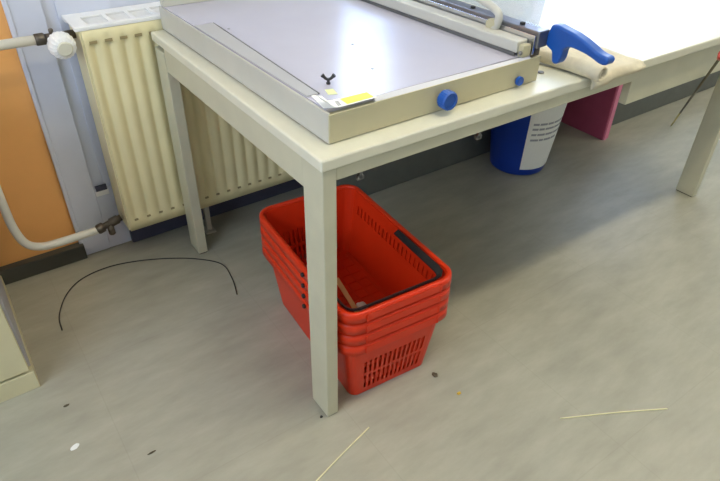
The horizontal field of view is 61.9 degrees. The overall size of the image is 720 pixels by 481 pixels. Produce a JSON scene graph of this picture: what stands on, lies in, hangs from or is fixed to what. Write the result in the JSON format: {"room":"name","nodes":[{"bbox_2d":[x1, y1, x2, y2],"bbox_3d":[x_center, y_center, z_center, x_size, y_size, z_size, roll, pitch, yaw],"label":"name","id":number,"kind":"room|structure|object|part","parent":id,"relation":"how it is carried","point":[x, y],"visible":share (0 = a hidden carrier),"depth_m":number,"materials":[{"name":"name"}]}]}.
{"room":"craft workshop","nodes":[
{"label":"craft workshop","id":0,"kind":"room"},
{"bbox_2d":[0,0,159,266],"bbox_3d":[0.305,-1.607,2.023,6.150,2.750,0.150,-22,42,-28],"label":"wall","id":1,"kind":"structure","parent":0,"point":[29,182],"depth_m":1.80,"materials":[{"name":"paint"}]},
{"bbox_2d":[1,0,84,246],"bbox_3d":[-0.915,-1.059,1.238,0.013,2.750,0.016,-22,42,-28],"label":"trim","id":2,"kind":"structure","parent":1,"relation":"attached to","point":[5,6],"depth_m":1.74,"materials":[{"name":"grey paint"}]},
{"bbox_2d":[0,242,87,284],"bbox_3d":[-1.517,0.265,1.693,1.431,0.055,0.030,-22,42,-28],"label":"baseboard","id":3,"kind":"structure","parent":1,"relation":"attached to","point":[41,263],"depth_m":1.96,"materials":[{"name":"black plastic"}]},
{"bbox_2d":[0,186,122,250],"bbox_3d":[-0.929,-0.215,1.791,0.321,0.533,0.101,-22,42,-28],"label":"pipe","id":4,"kind":"object","parent":1,"relation":"attached to","point":[100,228],"visible":1,"depth_m":1.87,"materials":[{"name":"white metal"}]},
{"bbox_2d":[7,0,131,254],"bbox_3d":[-0.806,-1.104,1.303,0.258,2.750,0.012,-22,42,-28],"label":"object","id":5,"kind":"structure","parent":1,"relation":"attached to","point":[90,210],"depth_m":1.79,"materials":[{"name":"grey paint"}]},
{"bbox_2d":[94,184,108,196],"bbox_3d":[-0.848,-0.166,1.967,0.041,0.035,0.015,-22,42,-28],"label":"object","id":6,"kind":"structure","parent":1,"relation":"attached to","point":[101,189],"depth_m":1.96,"materials":[{"name":"white plastic"}]},
{"bbox_2d":[61,1,293,234],"bbox_3d":[-0.333,-0.456,2.101,1.120,0.778,0.140,-22,42,-28],"label":"radiator","id":7,"kind":"object","parent":1,"relation":"attached to","point":[116,53],"visible":0.38,"depth_m":1.84,"materials":[{"name":"beige metal"}]},
{"bbox_2d":[44,28,76,58],"bbox_3d":[-0.781,-0.522,1.589,0.092,0.070,0.085,-22,42,-28],"label":"valve","id":8,"kind":"object","parent":7,"relation":"attached to","point":[61,44],"visible":0.99,"depth_m":1.56,"materials":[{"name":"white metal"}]},
{"bbox_2d":[0,33,46,49],"bbox_3d":[-1.215,-0.382,1.361,0.936,0.038,0.034,-22,42,-28],"label":"supply pipe","id":9,"kind":"object","parent":8,"relation":"attached to","point":[38,39],"visible":1,"depth_m":1.55,"materials":[{"name":"white metal"}]},
{"bbox_2d":[61,1,160,31],"bbox_3d":[-0.326,-0.765,1.874,1.120,0.011,0.140,-22,42,-28],"label":"grille","id":10,"kind":"object","parent":7,"relation":"attached to","point":[131,17],"depth_m":1.65,"materials":[{"name":"white metal"}]},
{"bbox_2d":[129,179,303,241],"bbox_3d":[-0.511,-0.179,2.241,0.715,0.160,0.029,-22,42,-28],"label":"baseboard","id":11,"kind":"structure","parent":1,"relation":"attached to","point":[180,221],"depth_m":2.26,"materials":[{"name":"black plastic"}]},
{"bbox_2d":[336,129,490,194],"bbox_3d":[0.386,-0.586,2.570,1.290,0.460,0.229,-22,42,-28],"label":"trim","id":12,"kind":"structure","parent":1,"relation":"attached to","point":[385,176],"depth_m":2.48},
{"bbox_2d":[611,71,719,125],"bbox_3d":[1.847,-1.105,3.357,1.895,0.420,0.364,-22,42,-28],"label":"trim","id":13,"kind":"structure","parent":1,"relation":"attached to","point":[623,112],"depth_m":3.11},
{"bbox_2d":[0,86,719,480],"bbox_3d":[1.583,0.659,1.377,6.150,0.100,4.690,-22,42,-28],"label":"floor","id":14,"kind":"structure","parent":0,"point":[586,283],"depth_m":1.72,"materials":[{"name":"grey laminate"}]},
{"bbox_2d":[0,276,39,402],"bbox_3d":[-1.227,0.085,1.396,0.612,0.705,0.485,-22,42,-28],"label":"base cabinet","id":15,"kind":"object","parent":14,"relation":"on","point":[18,376],"visible":1,"depth_m":1.53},
{"bbox_3d":[-1.095,0.186,1.235,0.596,0.602,0.018,-22,42,-28],"label":"door","id":16,"kind":"part","parent":15,"relation":"part of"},
{"bbox_2d":[70,443,78,450],"bbox_3d":[-0.687,0.497,1.446,0.022,0.001,0.016,-22,42,-28],"label":"flake","id":17,"kind":"object","parent":14,"relation":"on","point":[75,446],"visible":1,"depth_m":1.45,"materials":[{"name":"white paper"}]},
{"bbox_2d":[58,258,236,329],"bbox_3d":[-0.681,0.140,1.932,0.528,0.004,0.276,-11,38,-16],"label":"cable","id":18,"kind":"object","parent":14,"relation":"on","point":[156,258],"visible":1,"depth_m":2.00,"materials":[{"name":"black rubber"}]},
{"bbox_2d":[316,427,368,480],"bbox_3d":[-0.046,0.515,1.437,0.005,0.004,0.212,27,43,30],"label":"paper strip","id":19,"kind":"object","parent":14,"relation":"on","point":[323,473],"visible":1,"depth_m":1.44,"materials":[{"name":"beige paper"}]},
{"bbox_2d":[262,245,446,394],"bbox_3d":[-0.031,0.174,1.716,0.338,0.225,0.528,-19,41,-25],"label":"shopping basket","id":20,"kind":"object","parent":14,"relation":"on","point":[351,359],"visible":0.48,"depth_m":1.56,"materials":[{"name":"red plastic"}]},
{"bbox_2d":[261,235,448,382],"bbox_3d":[-0.030,0.146,1.695,0.338,0.225,0.528,-19,41,-25],"label":"shopping basket","id":21,"kind":"object","parent":20,"relation":"on","point":[348,340],"visible":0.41,"depth_m":1.49,"materials":[{"name":"red plastic"}]},
{"bbox_2d":[260,207,449,372],"bbox_3d":[-0.030,0.118,1.674,0.338,0.225,0.528,-19,41,-25],"label":"shopping basket","id":22,"kind":"object","parent":21,"relation":"on","point":[348,329],"visible":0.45,"depth_m":1.47,"materials":[{"name":"red plastic"}]},
{"bbox_2d":[259,184,451,362],"bbox_3d":[-0.029,0.089,1.653,0.338,0.226,0.528,-19,41,-25],"label":"shopping basket","id":23,"kind":"object","parent":22,"relation":"on","point":[371,270],"depth_m":1.73,"materials":[{"name":"red plastic"}]},
{"bbox_3d":[-0.037,0.152,1.670,0.016,0.073,0.099,-27,45,-33],"label":"card strip","id":24,"kind":"part","parent":23,"relation":"part of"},
{"bbox_2d":[356,301,365,310],"bbox_3d":[0.006,0.185,1.685,0.031,0.022,0.031,-22,42,-28],"label":"crumpled paper","id":25,"kind":"object","parent":23,"relation":"in","point":[359,304],"visible":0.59,"depth_m":1.68,"materials":[{"name":"white paper"}]},
{"bbox_3d":[0.040,0.071,1.499,0.285,0.013,0.220,-19,41,-25],"label":"handle","id":26,"kind":"part","parent":23,"relation":"part of","materials":[{"name":"black plastic"}]},
{"bbox_3d":[0.108,0.146,1.416,0.214,0.022,0.003,-19,41,-25],"label":"rim panel","id":27,"kind":"part","parent":23,"relation":"part of","materials":[{"name":"red plastic"}]},
{"bbox_3d":[0.107,0.174,1.437,0.214,0.022,0.003,-19,41,-25],"label":"rim panel","id":28,"kind":"part","parent":22,"relation":"part of","materials":[{"name":"red plastic"}]},
{"bbox_3d":[0.107,0.203,1.458,0.214,0.022,0.003,-19,41,-25],"label":"rim panel","id":29,"kind":"part","parent":21,"relation":"part of","materials":[{"name":"red plastic"}]},
{"bbox_3d":[0.106,0.231,1.478,0.214,0.022,0.003,-19,41,-25],"label":"rim panel","id":30,"kind":"part","parent":20,"relation":"part of","materials":[{"name":"red plastic"}]},
{"bbox_2d":[151,0,719,416],"bbox_3d":[0.507,-0.400,2.082,2.054,0.740,0.896,-22,42,-28],"label":"work table","id":31,"kind":"object","parent":14,"relation":"on","point":[677,41],"visible":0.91,"depth_m":1.47,"materials":[{"name":"beige laminate"}]},
{"bbox_3d":[-0.554,-0.256,1.887,0.032,0.695,0.074,-22,42,-28],"label":"leg","id":32,"kind":"part","parent":31,"relation":"part of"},
{"bbox_3d":[-0.316,-0.320,1.422,0.023,0.069,0.743,-22,42,-28],"label":"rail","id":33,"kind":"part","parent":31,"relation":"part of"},
{"bbox_3d":[-0.084,0.139,1.346,0.032,0.712,0.074,-22,42,-28],"label":"leg","id":34,"kind":"part","parent":31,"relation":"part of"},
{"bbox_2d":[159,0,614,143],"bbox_3d":[-0.005,-0.560,1.438,0.642,0.260,1.009,-22,42,-28],"label":"cutter","id":35,"kind":"object","parent":31,"relation":"on","point":[340,69],"visible":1,"depth_m":1.37,"materials":[{"name":"beige metal"}]},
{"bbox_3d":[-0.305,-0.415,1.395,0.005,0.061,0.849,-22,42,-29],"label":"panel","id":36,"kind":"part","parent":35,"relation":"part of","materials":[{"name":"beige metal"}]},
{"bbox_3d":[-0.070,-0.536,1.521,0.586,0.009,0.828,-22,42,-28],"label":"table plate","id":37,"kind":"part","parent":35,"relation":"part of","materials":[{"name":"grey metal"}]},
{"bbox_3d":[0.179,-0.305,1.262,0.587,0.059,0.003,-22,42,-29],"label":"panel","id":38,"kind":"part","parent":35,"relation":"part of","materials":[{"name":"beige metal"}]},
{"bbox_3d":[0.179,-0.292,1.244,0.041,0.041,0.030,-22,42,-28],"label":"knob","id":39,"kind":"part","parent":35,"relation":"part of","materials":[{"name":"blue plastic"}]},
{"bbox_3d":[0.158,-0.637,1.622,0.006,0.044,0.800,-23,43,-29],"label":"blade","id":40,"kind":"part","parent":35,"relation":"part of","materials":[{"name":"metal"}]},
{"bbox_3d":[0.270,-0.585,1.453,0.021,0.105,0.208,-22,42,-28],"label":"clamp lever","id":41,"kind":"part","parent":35,"relation":"part of","materials":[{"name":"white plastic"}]},
{"bbox_3d":[0.178,-0.652,1.626,0.040,0.038,0.805,-23,43,-29],"label":"blade arm","id":42,"kind":"part","parent":35,"relation":"part of","materials":[{"name":"metal"}]},
{"bbox_3d":[0.364,-0.365,1.373,0.021,0.021,0.012,-22,42,-28],"label":"knob","id":43,"kind":"part","parent":35,"relation":"part of","materials":[{"name":"blue plastic"}]},
{"bbox_3d":[0.487,-0.421,1.333,0.028,0.085,0.169,-22,42,-28],"label":"handle","id":44,"kind":"part","parent":35,"relation":"part of","materials":[{"name":"blue plastic"}]},
{"bbox_3d":[0.335,-0.285,1.359,0.944,0.029,0.022,-22,42,-28],"label":"rail","id":45,"kind":"part","parent":31,"relation":"part of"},
{"bbox_2d":[535,45,645,89],"bbox_3d":[0.549,-0.479,1.549,0.265,0.065,0.300,-22,42,-28],"label":"paper roll","id":46,"kind":"object","parent":31,"relation":"on","point":[577,62],"visible":0.49,"depth_m":1.48,"materials":[{"name":"beige paper"}]},
{"bbox_3d":[1.130,-0.581,1.849,1.014,0.102,0.022,-22,42,-28],"label":"deep rail","id":47,"kind":"part","parent":31,"relation":"part of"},
{"bbox_3d":[1.338,-0.485,2.242,0.032,0.712,0.074,-22,42,-28],"label":"leg","id":48,"kind":"part","parent":31,"relation":"part of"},
{"bbox_2d":[490,103,566,174],"bbox_3d":[0.690,-0.507,2.510,0.332,0.414,0.332,-22,42,-28],"label":"waste bin","id":49,"kind":"object","parent":14,"relation":"on","point":[522,146],"visible":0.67,"depth_m":2.45,"materials":[{"name":"blue plastic"}]},
{"bbox_2d":[561,86,617,139],"bbox_3d":[1.068,-0.716,2.784,0.007,0.440,0.269,-22,42,-28],"label":"board","id":50,"kind":"object","parent":14,"relation":"on","point":[590,114],"visible":0.29,"depth_m":2.83,"materials":[{"name":"pink plastic"}]},
{"bbox_2d":[603,85,620,139],"bbox_3d":[1.080,-0.727,2.783,0.017,0.460,0.274,-22,42,-28],"label":"board","id":51,"kind":"object","parent":14,"relation":"on","point":[619,87],"visible":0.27,"depth_m":2.75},
{"bbox_2d":[560,408,667,418],"bbox_3d":[0.657,0.447,1.552,0.292,0.004,0.006,-3,36,-6],"label":"paper strip","id":52,"kind":"object","parent":14,"relation":"on","point":[660,408],"visible":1,"depth_m":1.55,"materials":[{"name":"beige paper"}]},
{"bbox_2d":[606,85,622,138],"bbox_3d":[1.095,-0.730,2.796,0.016,0.450,0.270,-22,42,-28],"label":"board","id":53,"kind":"object","parent":14,"relation":"on","point":[621,85],"visible":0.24,"depth_m":2.76,"materials":[{"name":"pink plastic"}]},
{"bbox_2d":[671,51,719,125],"bbox_3d":[1.234,-0.523,2.242,0.022,0.773,1.372,18,39,21],"label":"stick","id":54,"kind":"object","parent":14,"relation":"on","point":[718,55],"visible":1,"depth_m":1.91,"materials":[{"name":"dark grey metal"},{"name":"red plastic"}]}
]}

